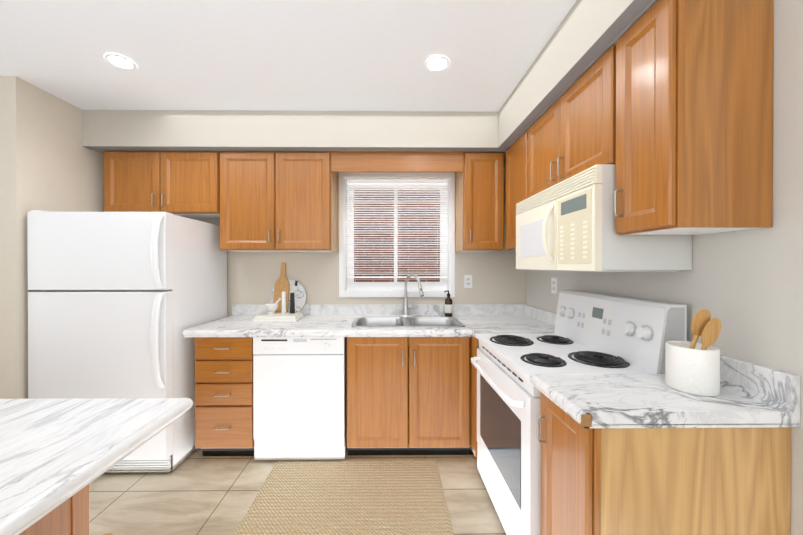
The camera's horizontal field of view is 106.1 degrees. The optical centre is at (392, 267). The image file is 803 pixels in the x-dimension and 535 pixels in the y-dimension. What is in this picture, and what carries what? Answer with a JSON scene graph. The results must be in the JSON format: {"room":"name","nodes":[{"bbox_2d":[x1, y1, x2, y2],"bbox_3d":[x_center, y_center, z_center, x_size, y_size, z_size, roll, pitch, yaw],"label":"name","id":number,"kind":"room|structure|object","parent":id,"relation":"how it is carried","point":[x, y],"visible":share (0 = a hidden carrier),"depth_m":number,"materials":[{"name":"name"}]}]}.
{"room":"kitchen","nodes":[
{"label":"kitchen","id":0,"kind":"room"},
{"bbox_2d":[0,76,103,398],"bbox_3d":[-2.402,0.081,2.252,0.178,2.512,0.789,0,0,-1],"label":"wall","id":1,"kind":"structure","parent":0,"point":[49,162],"depth_m":1.90,"materials":[{"name":"paint"}]},
{"bbox_2d":[0,0,576,111],"bbox_3d":[-1.479,-1.216,-0.300,9.000,0.100,7.100,0,0,-1],"label":"ceiling","id":2,"kind":"structure","parent":0,"point":[291,55],"depth_m":1.64,"materials":[{"name":"paint"}]},
{"bbox_2d":[104,54,135,69],"bbox_3d":[-1.547,-1.167,1.720,0.136,0.006,0.136,0,0,-1],"label":"recessed light","id":3,"kind":"object","parent":2,"relation":"in","point":[119,61],"visible":1,"depth_m":1.71,"materials":[{"name":"white"}]},
{"bbox_2d":[425,56,448,71],"bbox_3d":[0.259,-1.167,1.736,0.136,0.006,0.136,0,0,-1],"label":"recessed light","id":4,"kind":"object","parent":2,"relation":"in","point":[436,63],"visible":1,"depth_m":1.73,"materials":[{"name":"white"}]},
{"bbox_2d":[89,444,505,534],"bbox_3d":[-1.479,1.396,-0.290,9.000,0.100,7.100,0,0,-1],"label":"floor","id":5,"kind":"structure","parent":0,"point":[195,492],"depth_m":1.76,"materials":[{"name":"tile"}]},
{"bbox_2d":[19,484,88,534],"bbox_3d":[-1.466,0.914,-0.366,1.125,0.860,2.551,0,0,-1],"label":"base cabinet","id":6,"kind":"object","parent":5,"relation":"on","point":[70,516],"depth_m":0.86,"materials":[{"name":"brown wood"}]},
{"bbox_2d":[0,398,192,534],"bbox_3d":[-1.383,0.455,-0.375,1.491,0.050,2.736,0,0,-1],"label":"countertop","id":7,"kind":"structure","parent":6,"relation":"on","point":[55,453],"depth_m":0.74,"materials":[{"name":"stone"}]},
{"bbox_2d":[27,210,226,472],"bbox_3d":[-1.853,0.481,2.224,0.856,1.686,0.789,0,0,-1],"label":"refrigerator","id":8,"kind":"object","parent":5,"relation":"on","point":[119,303],"visible":0.69,"depth_m":1.89,"materials":[{"name":"white metal"}]},
{"bbox_2d":[195,337,253,455],"bbox_3d":[-1.145,0.897,2.335,0.393,0.873,0.648,0,0,-1],"label":"drawers","id":9,"kind":"object","parent":5,"relation":"on","point":[224,396],"visible":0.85,"depth_m":2.04,"materials":[{"name":"brown wood"}]},
{"bbox_2d":[253,337,346,459],"bbox_3d":[-0.634,0.889,2.327,0.613,0.843,0.618,0,0,-1],"label":"dishwasher","id":10,"kind":"object","parent":5,"relation":"on","point":[299,398],"visible":0.98,"depth_m":2.04,"materials":[{"name":"white metal"}]},
{"bbox_2d":[234,459,453,534],"bbox_3d":[-0.243,1.330,1.777,1.101,0.014,0.645,0,0,-1],"label":"rug","id":11,"kind":"object","parent":5,"relation":"on","point":[355,497],"visible":1,"depth_m":1.72,"materials":[{"name":"fabric"}]},
{"bbox_2d":[347,337,469,454],"bbox_3d":[0.109,0.897,2.346,0.847,0.873,0.648,0,0,-1],"label":"base cabinet","id":12,"kind":"object","parent":5,"relation":"on","point":[408,395],"visible":0.81,"depth_m":2.06,"materials":[{"name":"brown wood"}]},
{"bbox_2d":[183,274,556,337],"bbox_3d":[-0.103,0.320,2.312,2.589,0.534,0.710,0,0,-1],"label":"countertop","id":13,"kind":"structure","parent":12,"relation":"on","point":[405,319],"depth_m":2.34,"materials":[{"name":"stone"}]},
{"bbox_2d":[252,312,303,321],"bbox_3d":[-0.908,0.397,2.426,0.341,0.042,0.220,0,0,-1],"label":"tray","id":14,"kind":"object","parent":13,"relation":"on","point":[281,317],"visible":1,"depth_m":2.33,"materials":[{"name":"white"}]},
{"bbox_2d":[265,298,280,313],"bbox_3d":[-0.962,0.310,2.446,0.120,0.128,0.097,0,0,-1],"label":"mortar","id":15,"kind":"object","parent":14,"relation":"on","point":[271,308],"visible":1,"depth_m":2.42,"materials":[{"name":"white ceramic"}]},
{"bbox_2d":[282,291,285,313],"bbox_3d":[-0.882,0.286,2.461,0.035,0.176,0.035,0,0,-1],"label":"mill","id":16,"kind":"object","parent":14,"relation":"on","point":[283,302],"visible":1,"depth_m":2.44,"materials":[{"name":"stone"}]},
{"bbox_2d":[290,293,294,312],"bbox_3d":[-0.817,0.291,2.472,0.041,0.166,0.041,0,0,-1],"label":"mill","id":17,"kind":"object","parent":14,"relation":"on","point":[292,304],"visible":1,"depth_m":2.46,"materials":[{"name":"black"}]},
{"bbox_2d":[270,262,305,311],"bbox_3d":[-0.901,0.185,2.613,0.310,0.464,0.105,0,0,-1],"label":"cutting boards","id":18,"kind":"object","parent":13,"relation":"on","point":[283,283],"visible":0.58,"depth_m":2.61,"materials":[{"name":"wood"}]},
{"bbox_2d":[391,274,423,315],"bbox_3d":[0.127,0.235,2.536,0.264,0.366,0.203,0,0,-1],"label":"faucet","id":19,"kind":"object","parent":13,"relation":"on","point":[405,309],"depth_m":2.65,"materials":[{"name":"silver metal"}]},
{"bbox_2d":[351,317,464,326],"bbox_3d":[0.114,0.501,2.333,0.824,0.170,0.445,0,0,-1],"label":"sink","id":20,"kind":"object","parent":13,"relation":"in","point":[356,321],"depth_m":2.51,"materials":[{"name":"silver metal"}]},
{"bbox_2d":[444,290,452,316],"bbox_3d":[0.480,0.307,2.588,0.076,0.221,0.068,0,0,-1],"label":"soap bottle","id":21,"kind":"object","parent":13,"relation":"on","point":[448,306],"visible":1,"depth_m":2.56,"materials":[{"name":"black glass"}]},
{"bbox_2d":[467,335,478,456],"bbox_3d":[0.863,0.897,2.322,0.652,0.873,0.709,0,0,-1],"label":"base cabinet","id":22,"kind":"object","parent":5,"relation":"on","point":[474,346],"visible":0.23,"depth_m":2.01,"materials":[{"name":"brown wood"}]},
{"bbox_2d":[471,290,686,534],"bbox_3d":[0.827,0.742,1.582,0.694,1.186,0.756,0,0,-1],"label":"range","id":23,"kind":"object","parent":5,"relation":"on","point":[595,333],"visible":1,"depth_m":1.41,"materials":[{"name":"white metal"}]},
{"bbox_2d":[537,392,790,534],"bbox_3d":[0.878,0.902,1.054,0.648,0.873,0.292,0,0,-1],"label":"base cabinet","id":24,"kind":"object","parent":5,"relation":"on","point":[665,481],"visible":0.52,"depth_m":0.91,"materials":[{"name":"brown wood"}]},
{"bbox_2d":[530,354,799,427],"bbox_3d":[0.876,0.395,1.043,0.654,0.153,0.312,0,0,-1],"label":"countertop","id":25,"kind":"structure","parent":24,"relation":"on","point":[752,395],"depth_m":0.94,"materials":[{"name":"stone"}]},
{"bbox_2d":[665,309,720,395],"bbox_3d":[1.047,0.284,1.055,0.138,0.280,0.136,0,0,-1],"label":"utensil crock","id":26,"kind":"object","parent":25,"relation":"on","point":[692,367],"visible":1,"depth_m":1.02,"materials":[{"name":"white ceramic"}]},
{"bbox_2d":[194,165,525,316],"bbox_3d":[-2.333,0.079,2.717,7.345,2.512,0.140,0,0,-1],"label":"wall","id":27,"kind":"structure","parent":0,"point":[498,277],"depth_m":2.66,"materials":[{"name":"paint"}]},
{"bbox_2d":[104,151,219,218],"bbox_3d":[-1.792,-0.660,2.471,0.891,0.483,0.353,0,0,-1],"label":"upper cabinet","id":28,"kind":"object","parent":27,"relation":"attached to","point":[185,184],"visible":0.73,"depth_m":2.33,"materials":[{"name":"brown wood"}]},
{"bbox_2d":[220,151,337,251],"bbox_3d":[-0.909,-0.517,2.479,0.863,0.770,0.353,0,0,-1],"label":"upper cabinet","id":29,"kind":"object","parent":27,"relation":"attached to","point":[278,201],"visible":0.94,"depth_m":2.34,"materials":[{"name":"brown wood"}]},
{"bbox_2d":[339,172,454,296],"bbox_3d":[0.042,-0.286,2.727,1.017,1.097,0.151,0,0,-1],"label":"window","id":30,"kind":"structure","parent":27,"relation":"in","point":[349,287],"depth_m":2.67,"materials":[{"name":"white plastic"}]},
{"bbox_2d":[347,180,447,277],"bbox_3d":[0.047,-0.341,2.695,0.894,0.870,0.047,0,0,-1],"label":"window blinds","id":31,"kind":"object","parent":30,"relation":"attached to","point":[352,184],"visible":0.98,"depth_m":2.70,"materials":[{"name":"white plastic"}]},
{"bbox_2d":[464,275,471,287],"bbox_3d":[0.674,0.125,2.670,0.070,0.115,0.008,0,0,-1],"label":"electrical outlet","id":32,"kind":"object","parent":27,"relation":"attached to","point":[467,281],"visible":1,"depth_m":2.67,"materials":[{"name":"white plastic"}]},
{"bbox_2d":[455,152,503,251],"bbox_3d":[0.714,-0.517,2.494,0.315,0.770,0.353,0,0,-1],"label":"upper cabinet","id":33,"kind":"object","parent":27,"relation":"attached to","point":[479,203],"visible":0.96,"depth_m":2.36,"materials":[{"name":"brown wood"}]},
{"bbox_2d":[82,0,658,164],"bbox_3d":[-0.556,-1.037,1.796,3.505,0.271,1.724,0,0,-1],"label":"soffit","id":34,"kind":"structure","parent":0,"point":[587,35],"depth_m":1.97,"materials":[{"name":"beige paint"}]},
{"bbox_2d":[331,151,462,171],"bbox_3d":[0.040,-0.824,2.507,1.030,0.156,0.311,0,0,-1],"label":"window valance","id":35,"kind":"object","parent":34,"relation":"attached to","point":[347,161],"visible":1,"depth_m":2.35,"materials":[{"name":"brown wood"}]},
{"bbox_2d":[526,0,802,534],"bbox_3d":[1.293,0.091,-0.571,0.150,2.512,6.500,0,0,-1],"label":"wall","id":36,"kind":"structure","parent":0,"point":[745,287],"depth_m":0.97,"materials":[{"name":"paint"}]},
{"bbox_2d":[506,131,526,249],"bbox_3d":[1.016,-0.516,2.151,0.353,0.770,0.385,0,0,-1],"label":"upper cabinet","id":37,"kind":"object","parent":36,"relation":"attached to","point":[516,172],"visible":0.25,"depth_m":2.17,"materials":[{"name":"brown wood"}]},
{"bbox_2d":[551,278,556,293],"bbox_3d":[1.189,0.135,2.216,0.008,0.115,0.070,0,0,-1],"label":"electrical outlet","id":38,"kind":"object","parent":36,"relation":"attached to","point":[554,285],"visible":1,"depth_m":2.21,"materials":[{"name":"white plastic"}]},
{"bbox_2d":[527,45,615,197],"bbox_3d":[1.021,-0.657,1.579,0.353,0.483,0.756,0,0,-1],"label":"upper cabinet","id":39,"kind":"object","parent":36,"relation":"attached to","point":[571,131],"visible":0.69,"depth_m":1.44,"materials":[{"name":"brown wood"}]},
{"bbox_2d":[516,164,691,271],"bbox_3d":[0.974,-0.197,1.581,0.445,0.429,0.752,0,0,-1],"label":"microwave","id":40,"kind":"object","parent":39,"relation":"attached to","point":[568,224],"visible":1,"depth_m":1.25,"materials":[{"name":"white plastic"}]},
{"bbox_2d":[614,0,773,234],"bbox_3d":[1.025,-0.512,1.074,0.353,0.770,0.248,0,0,-1],"label":"upper cabinet","id":41,"kind":"object","parent":36,"relation":"attached to","point":[694,117],"visible":1,"depth_m":0.95,"materials":[{"name":"brown wood"}]},
{"label":"outside","id":42,"kind":"structure","parent":0,"visible":0},
{"bbox_2d":[354,190,439,281],"bbox_3d":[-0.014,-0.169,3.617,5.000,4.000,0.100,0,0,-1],"label":"window pane","id":43,"kind":"structure","parent":42,"point":[381,271],"depth_m":3.57,"materials":[{"name":"clear glass"}]}
]}

